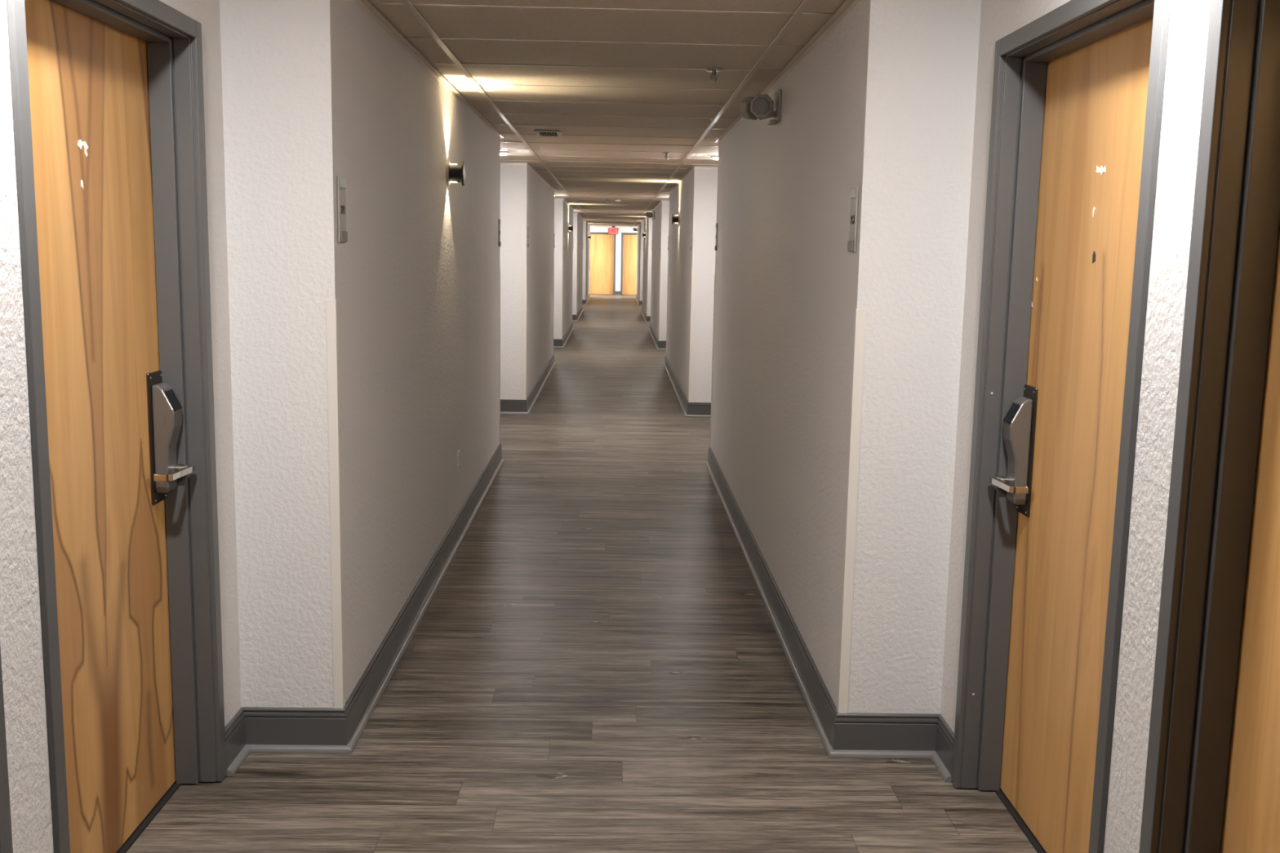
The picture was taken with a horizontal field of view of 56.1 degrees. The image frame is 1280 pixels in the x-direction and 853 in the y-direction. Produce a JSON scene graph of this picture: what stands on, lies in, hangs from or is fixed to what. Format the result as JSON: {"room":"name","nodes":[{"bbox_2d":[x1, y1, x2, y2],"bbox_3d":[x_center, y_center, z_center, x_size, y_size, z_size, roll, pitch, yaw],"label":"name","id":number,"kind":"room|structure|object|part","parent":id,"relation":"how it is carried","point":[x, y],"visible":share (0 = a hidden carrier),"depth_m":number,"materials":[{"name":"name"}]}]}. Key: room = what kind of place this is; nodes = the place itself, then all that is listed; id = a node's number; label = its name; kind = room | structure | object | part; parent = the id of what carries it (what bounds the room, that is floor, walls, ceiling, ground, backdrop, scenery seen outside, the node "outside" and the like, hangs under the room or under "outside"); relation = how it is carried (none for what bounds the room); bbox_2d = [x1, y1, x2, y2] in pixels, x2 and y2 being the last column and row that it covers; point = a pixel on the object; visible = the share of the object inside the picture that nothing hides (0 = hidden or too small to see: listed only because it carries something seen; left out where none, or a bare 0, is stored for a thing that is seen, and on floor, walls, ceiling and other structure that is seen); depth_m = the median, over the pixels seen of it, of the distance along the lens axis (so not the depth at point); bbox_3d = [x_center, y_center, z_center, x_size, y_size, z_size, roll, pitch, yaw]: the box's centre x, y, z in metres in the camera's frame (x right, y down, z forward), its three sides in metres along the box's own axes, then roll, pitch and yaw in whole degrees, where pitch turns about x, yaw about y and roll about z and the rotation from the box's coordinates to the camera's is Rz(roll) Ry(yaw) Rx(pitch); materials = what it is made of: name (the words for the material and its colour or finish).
{"room":"hotel corridor","nodes":[
{"label":"hotel corridor","id":0,"kind":"room"},
{"bbox_2d":[0,0,590,852],"bbox_3d":[-1.587,-1.877,14.915,0.958,2.320,46.517,1,8,-1],"label":"wall","id":1,"kind":"structure","parent":0,"point":[300,95],"depth_m":3.53,"materials":[{"name":"white paint"}]},
{"bbox_2d":[0,645,13,852],"bbox_3d":[-1.204,0.217,1.601,0.169,2.060,1.000,1,8,-1],"label":"door","id":2,"kind":"structure","parent":1,"relation":"in","point":[6,834],"depth_m":2.15,"materials":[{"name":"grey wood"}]},
{"bbox_2d":[6,0,226,852],"bbox_3d":[-1.228,0.046,2.764,0.169,2.060,1.000,1,8,-1],"label":"door","id":3,"kind":"structure","parent":1,"relation":"in","point":[108,97],"depth_m":2.92,"materials":[{"name":"brown wood"}]},
{"bbox_3d":[-1.288,0.066,2.766,0.042,1.994,0.900,1,8,-1],"label":"panel","id":4,"kind":"part","parent":3,"relation":"part of","materials":[{"name":"brown wood"}]},
{"bbox_3d":[-1.273,0.029,3.164,0.010,0.347,0.092,1,8,-1],"label":"lock plate","id":5,"kind":"part","parent":3,"relation":"part of","materials":[{"name":"grey metal"}]},
{"bbox_3d":[-1.212,0.120,3.155,0.050,0.027,0.111,1,8,-1],"label":"lever","id":6,"kind":"part","parent":3,"relation":"part of","materials":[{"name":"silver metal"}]},
{"bbox_2d":[325,298,345,708],"bbox_3d":[-0.889,0.238,3.511,0.028,1.215,0.028,1,8,-1],"label":"guard","id":7,"kind":"object","parent":1,"relation":"attached to","point":[331,305],"visible":1,"depth_m":3.50,"materials":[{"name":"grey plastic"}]},
{"bbox_2d":[336,176,347,242],"bbox_3d":[-0.857,-0.624,3.462,0.012,0.186,0.088,1,8,-1],"label":"room sign","id":8,"kind":"object","parent":1,"relation":"attached to","point":[340,181],"visible":1,"depth_m":3.44,"materials":[{"name":"grey plastic"}]},
{"bbox_2d":[224,293,590,776],"bbox_3d":[-1.592,-0.796,15.089,0.988,0.130,46.548,1,8,-1],"label":"baseboard","id":9,"kind":"structure","parent":1,"relation":"attached to","point":[251,729],"depth_m":3.87,"materials":[{"name":"grey paint"}]},
{"bbox_2d":[445,160,466,186],"bbox_3d":[-0.864,-1.188,5.641,0.080,0.116,0.116,1,8,-1],"label":"wall sconce","id":10,"kind":"object","parent":1,"relation":"attached to","point":[455,173],"visible":1,"depth_m":5.61,"materials":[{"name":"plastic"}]},
{"bbox_3d":[-0.898,-1.189,5.640,0.012,0.112,0.112,1,8,-1],"label":"wall plate","id":11,"kind":"part","parent":10,"relation":"part of","materials":[{"name":"grey plastic"}]},
{"bbox_2d":[457,449,459,475],"bbox_3d":[-0.934,0.187,6.195,0.008,0.120,0.072,1,8,-1],"label":"wall outlet","id":12,"kind":"object","parent":1,"relation":"attached to","point":[458,452],"visible":1,"depth_m":6.17,"materials":[{"name":"white plastic"}]},
{"bbox_2d":[354,0,590,225],"bbox_3d":[-1.557,-2.939,14.770,0.979,0.020,46.538,1,8,-1],"label":"trim","id":13,"kind":"structure","parent":1,"relation":"attached to","point":[365,5],"depth_m":5.01,"materials":[{"name":"beige paint"}]},
{"bbox_2d":[497,218,501,246],"bbox_3d":[-0.955,-1.319,8.182,0.012,0.186,0.088,1,8,-1],"label":"room sign","id":14,"kind":"object","parent":1,"relation":"attached to","point":[499,220],"visible":1,"depth_m":8.15,"materials":[{"name":"grey plastic"}]},
{"bbox_2d":[499,270,500,444],"bbox_3d":[-0.990,-0.479,8.382,0.028,1.215,0.028,1,8,-1],"label":"guard","id":15,"kind":"object","parent":1,"relation":"attached to","point":[500,270],"visible":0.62,"depth_m":8.38,"materials":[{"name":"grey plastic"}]},
{"bbox_2d":[523,265,526,399],"bbox_3d":[-1.042,-0.846,10.876,0.028,1.215,0.028,1,8,-1],"label":"guard","id":16,"kind":"object","parent":1,"relation":"attached to","point":[524,266],"visible":1,"depth_m":10.86,"materials":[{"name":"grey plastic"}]},
{"bbox_2d":[526,226,528,247],"bbox_3d":[-1.010,-1.708,10.827,0.012,0.186,0.088,1,8,-1],"label":"room sign","id":17,"kind":"object","parent":1,"relation":"attached to","point":[527,228],"visible":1,"depth_m":10.80,"materials":[{"name":"grey plastic"}]},
{"bbox_3d":[-1.013,-1.708,10.827,0.006,0.186,0.088,1,8,-1],"label":"sign plate","id":18,"kind":"part","parent":17,"relation":"part of","materials":[{"name":"grey plastic"}]},
{"bbox_2d":[553,275,554,312],"bbox_3d":[-1.143,-1.565,15.755,0.028,1.215,0.028,1,8,-1],"label":"guard","id":19,"kind":"object","parent":1,"relation":"attached to","point":[553,276],"visible":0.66,"depth_m":15.72,"materials":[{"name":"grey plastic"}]},
{"bbox_2d":[560,258,562,338],"bbox_3d":[-1.196,-1.938,18.294,0.028,1.215,0.028,1,8,-1],"label":"guard","id":20,"kind":"object","parent":1,"relation":"attached to","point":[561,303],"visible":1,"depth_m":18.30,"materials":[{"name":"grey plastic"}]},
{"bbox_2d":[568,224,573,231],"bbox_3d":[-1.168,-3.341,20.260,0.080,0.116,0.116,1,8,-1],"label":"wall sconce","id":21,"kind":"object","parent":1,"relation":"attached to","point":[570,228],"visible":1,"depth_m":20.22,"materials":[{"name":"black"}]},
{"bbox_2d":[574,256,577,315],"bbox_3d":[-1.339,-2.948,25.153,0.028,1.215,0.028,1,8,-1],"label":"guard","id":22,"kind":"object","parent":1,"relation":"attached to","point":[575,256],"visible":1,"depth_m":25.12,"materials":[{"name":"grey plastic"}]},
{"bbox_2d":[584,254,586,299],"bbox_3d":[-1.495,-4.056,32.675,0.028,1.215,0.028,1,8,-1],"label":"guard","id":23,"kind":"object","parent":1,"relation":"attached to","point":[584,255],"visible":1,"depth_m":32.65,"materials":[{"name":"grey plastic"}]},
{"bbox_2d":[126,294,1037,852],"bbox_3d":[-0.361,-0.828,16.193,8.700,0.080,48.990,1,8,-1],"label":"floor","id":24,"kind":"structure","parent":0,"point":[599,664],"depth_m":4.00,"materials":[{"name":"wood"}]},
{"bbox_2d":[367,0,846,226],"bbox_3d":[-0.369,-3.165,16.122,8.542,0.082,49.382,1,8,-1],"label":"ceiling","id":25,"kind":"structure","parent":0,"point":[624,83],"depth_m":5.10,"materials":[{"name":"tile"}]},
{"bbox_2d":[500,151,509,155],"bbox_3d":[-1.082,-2.140,9.410,0.116,0.027,0.116,1,8,-1],"label":"recessed light","id":26,"kind":"object","parent":25,"relation":"in","point":[502,153],"visible":0.65,"depth_m":9.37,"materials":[{"name":"white"}]},
{"bbox_2d":[533,130,563,137],"bbox_3d":[-0.593,-1.904,7.816,0.170,0.008,0.330,1,8,-1],"label":"ceiling vent","id":27,"kind":"object","parent":25,"relation":"in","point":[539,133],"visible":1,"depth_m":7.81,"materials":[{"name":"white plastic"}]},
{"bbox_2d":[608,225,619,234],"bbox_3d":[-0.826,-6.174,37.743,0.349,0.267,0.052,1,8,-1],"label":"exit sign","id":28,"kind":"object","parent":25,"relation":"hanging from","point":[613,230],"visible":1,"depth_m":37.73,"materials":[{"name":"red plastic"}]},
{"bbox_2d":[662,151,671,159],"bbox_3d":[0.204,-2.077,9.222,0.072,0.050,0.072,1,8,-1],"label":"sprinkler","id":29,"kind":"object","parent":25,"relation":"attached to","point":[665,153],"visible":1,"depth_m":9.21,"materials":[{"name":"grey metal"}]},
{"bbox_2d":[705,67,722,82],"bbox_3d":[0.306,-1.451,4.969,0.072,0.050,0.072,1,8,-1],"label":"sprinkler","id":30,"kind":"object","parent":25,"relation":"attached to","point":[713,70],"visible":1,"depth_m":4.96,"materials":[{"name":"white metal"}]},
{"bbox_2d":[711,155,718,159],"bbox_3d":[0.615,-2.114,9.450,0.116,0.027,0.116,1,8,-1],"label":"recessed light","id":31,"kind":"object","parent":25,"relation":"in","point":[714,157],"visible":0.45,"depth_m":9.41,"materials":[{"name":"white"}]},
{"bbox_2d":[590,226,637,294],"bbox_3d":[-0.840,-5.561,40.099,8.400,2.320,0.300,1,8,-1],"label":"wall","id":32,"kind":"structure","parent":0,"point":[593,228],"depth_m":39.88,"materials":[{"name":"white paint"}]},
{"bbox_2d":[589,231,616,294],"bbox_3d":[-1.315,-5.429,40.029,1.000,2.060,0.169,1,8,-1],"label":"door","id":33,"kind":"structure","parent":32,"relation":"in","point":[602,245],"depth_m":40.06,"materials":[{"name":"yellow wood"}]},
{"bbox_2d":[620,232,637,295],"bbox_3d":[-0.136,-5.411,40.056,1.000,2.060,0.169,1,8,-1],"label":"door","id":34,"kind":"structure","parent":32,"relation":"in","point":[628,240],"depth_m":40.07,"materials":[{"name":"yellow wood"}]},
{"bbox_2d":[635,0,1210,852],"bbox_3d":[0.906,-1.838,14.972,1.054,2.320,46.517,1,8,-1],"label":"wall","id":35,"kind":"structure","parent":0,"point":[893,104],"depth_m":3.53,"materials":[{"name":"white paint"}]},
{"bbox_2d":[640,255,641,300],"bbox_3d":[0.015,-4.033,32.709,0.028,1.215,0.028,1,8,-1],"label":"guard","id":36,"kind":"object","parent":35,"relation":"attached to","point":[641,255],"visible":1,"depth_m":32.67,"materials":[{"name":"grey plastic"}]},
{"bbox_2d":[647,257,649,315],"bbox_3d":[0.172,-2.925,25.188,0.028,1.215,0.028,1,8,-1],"label":"guard","id":37,"kind":"object","parent":35,"relation":"attached to","point":[648,258],"visible":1,"depth_m":25.17,"materials":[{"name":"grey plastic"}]},
{"bbox_2d":[645,211,654,219],"bbox_3d":[0.181,-3.769,21.440,0.158,0.136,0.255,1,8,-1],"label":"emergency light","id":38,"kind":"object","parent":35,"relation":"attached to","point":[649,215],"visible":1,"depth_m":21.35,"materials":[{"name":"grey plastic"}]},
{"bbox_2d":[658,260,662,340],"bbox_3d":[0.315,-1.915,18.329,0.028,1.215,0.028,1,8,-1],"label":"guard","id":39,"kind":"object","parent":35,"relation":"attached to","point":[660,285],"visible":1,"depth_m":18.31,"materials":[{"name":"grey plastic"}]},
{"bbox_2d":[666,285,667,336],"bbox_3d":[0.367,-1.541,15.790,0.028,1.215,0.028,1,8,-1],"label":"guard","id":40,"kind":"object","parent":35,"relation":"attached to","point":[667,286],"visible":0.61,"depth_m":15.78,"materials":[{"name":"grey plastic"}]},
{"bbox_2d":[671,213,679,224],"bbox_3d":[0.388,-2.264,13.121,0.080,0.116,0.116,1,8,-1],"label":"wall sconce","id":41,"kind":"object","parent":35,"relation":"attached to","point":[675,219],"visible":1,"depth_m":13.08,"materials":[{"name":"black metal"}]},
{"bbox_2d":[688,268,694,402],"bbox_3d":[0.469,-0.823,10.911,0.028,1.215,0.028,1,8,-1],"label":"guard","id":42,"kind":"object","parent":35,"relation":"attached to","point":[692,295],"visible":1,"depth_m":10.90,"materials":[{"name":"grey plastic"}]},
{"bbox_2d":[690,229,693,250],"bbox_3d":[0.466,-1.685,10.861,0.012,0.186,0.088,1,8,-1],"label":"room sign","id":43,"kind":"object","parent":35,"relation":"attached to","point":[691,229],"visible":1,"depth_m":10.82,"materials":[{"name":"grey plastic"}]},
{"bbox_2d":[710,274,715,443],"bbox_3d":[0.521,-0.456,8.417,0.028,1.215,0.028,1,8,-1],"label":"guard","id":44,"kind":"object","parent":35,"relation":"attached to","point":[714,274],"visible":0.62,"depth_m":8.41,"materials":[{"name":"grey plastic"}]},
{"bbox_2d":[714,222,717,250],"bbox_3d":[0.521,-1.296,8.216,0.012,0.186,0.088,1,8,-1],"label":"room sign","id":45,"kind":"object","parent":35,"relation":"attached to","point":[716,227],"visible":1,"depth_m":8.19,"materials":[{"name":"grey plastic"}]},
{"bbox_2d":[637,0,860,226],"bbox_3d":[0.915,-2.901,14.827,1.075,0.020,46.538,1,8,-1],"label":"trim","id":46,"kind":"structure","parent":35,"relation":"attached to","point":[848,5],"depth_m":4.60,"materials":[{"name":"beige paint"}]},
{"bbox_2d":[739,88,782,124],"bbox_3d":[0.518,-1.381,5.219,0.158,0.136,0.255,1,8,-1],"label":"emergency light","id":47,"kind":"object","parent":35,"relation":"attached to","point":[760,107],"visible":1,"depth_m":5.13,"materials":[{"name":"grey plastic"}]},
{"bbox_3d":[0.538,-1.376,5.272,0.108,0.057,0.089,1,8,-1],"label":"arm","id":48,"kind":"part","parent":47,"relation":"part of"},
{"bbox_3d":[0.554,-1.355,5.155,0.075,0.049,0.028,1,8,-1],"label":"arm","id":49,"kind":"part","parent":47,"relation":"part of"},
{"bbox_3d":[0.592,-1.374,5.168,0.012,0.132,0.150,1,8,-1],"label":"mounting plate","id":50,"kind":"part","parent":47,"relation":"part of","materials":[{"name":"beige plastic"}]},
{"bbox_2d":[635,293,954,782],"bbox_3d":[0.871,-0.758,15.146,1.084,0.130,46.548,1,8,-1],"label":"baseboard","id":51,"kind":"structure","parent":35,"relation":"attached to","point":[849,735],"depth_m":3.83,"materials":[{"name":"grey paint"}]},
{"bbox_2d":[836,308,866,713],"bbox_3d":[0.622,0.262,3.546,0.028,1.215,0.028,1,8,-1],"label":"guard","id":52,"kind":"object","parent":35,"relation":"attached to","point":[860,314],"visible":1,"depth_m":3.53,"materials":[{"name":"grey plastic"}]},
{"bbox_2d":[847,186,858,252],"bbox_3d":[0.619,-0.601,3.496,0.012,0.186,0.088,1,8,-1],"label":"room sign","id":53,"kind":"object","parent":35,"relation":"attached to","point":[851,243],"visible":1,"depth_m":3.48,"materials":[{"name":"grey plastic"}]},
{"bbox_2d":[951,0,1171,852],"bbox_3d":[1.010,0.080,2.816,0.169,2.060,1.000,1,8,-1],"label":"door","id":54,"kind":"structure","parent":35,"relation":"in","point":[1078,88],"depth_m":2.99,"materials":[{"name":"brown wood"}]},
{"bbox_3d":[0.973,0.153,3.206,0.050,0.027,0.111,1,8,-1],"label":"lever","id":55,"kind":"part","parent":54,"relation":"part of","materials":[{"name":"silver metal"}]},
{"bbox_3d":[1.036,0.064,3.218,0.010,0.347,0.092,1,8,-1],"label":"lock plate","id":56,"kind":"part","parent":54,"relation":"part of","materials":[{"name":"grey metal"}]},
{"bbox_3d":[1.069,0.102,2.821,0.042,1.994,0.900,1,8,-1],"label":"panel","id":57,"kind":"part","parent":54,"relation":"part of","materials":[{"name":"brown wood"}]},
{"bbox_2d":[1138,0,1279,852],"bbox_3d":[1.034,0.252,1.653,0.169,2.060,1.000,1,8,-1],"label":"door","id":58,"kind":"structure","parent":35,"relation":"in","point":[1212,784],"depth_m":2.07,"materials":[{"name":"brown wood"}]},
{"bbox_3d":[1.093,0.273,1.657,0.042,1.994,0.900,1,8,-1],"label":"panel","id":59,"kind":"part","parent":58,"relation":"part of","materials":[{"name":"brown wood"}]}
]}

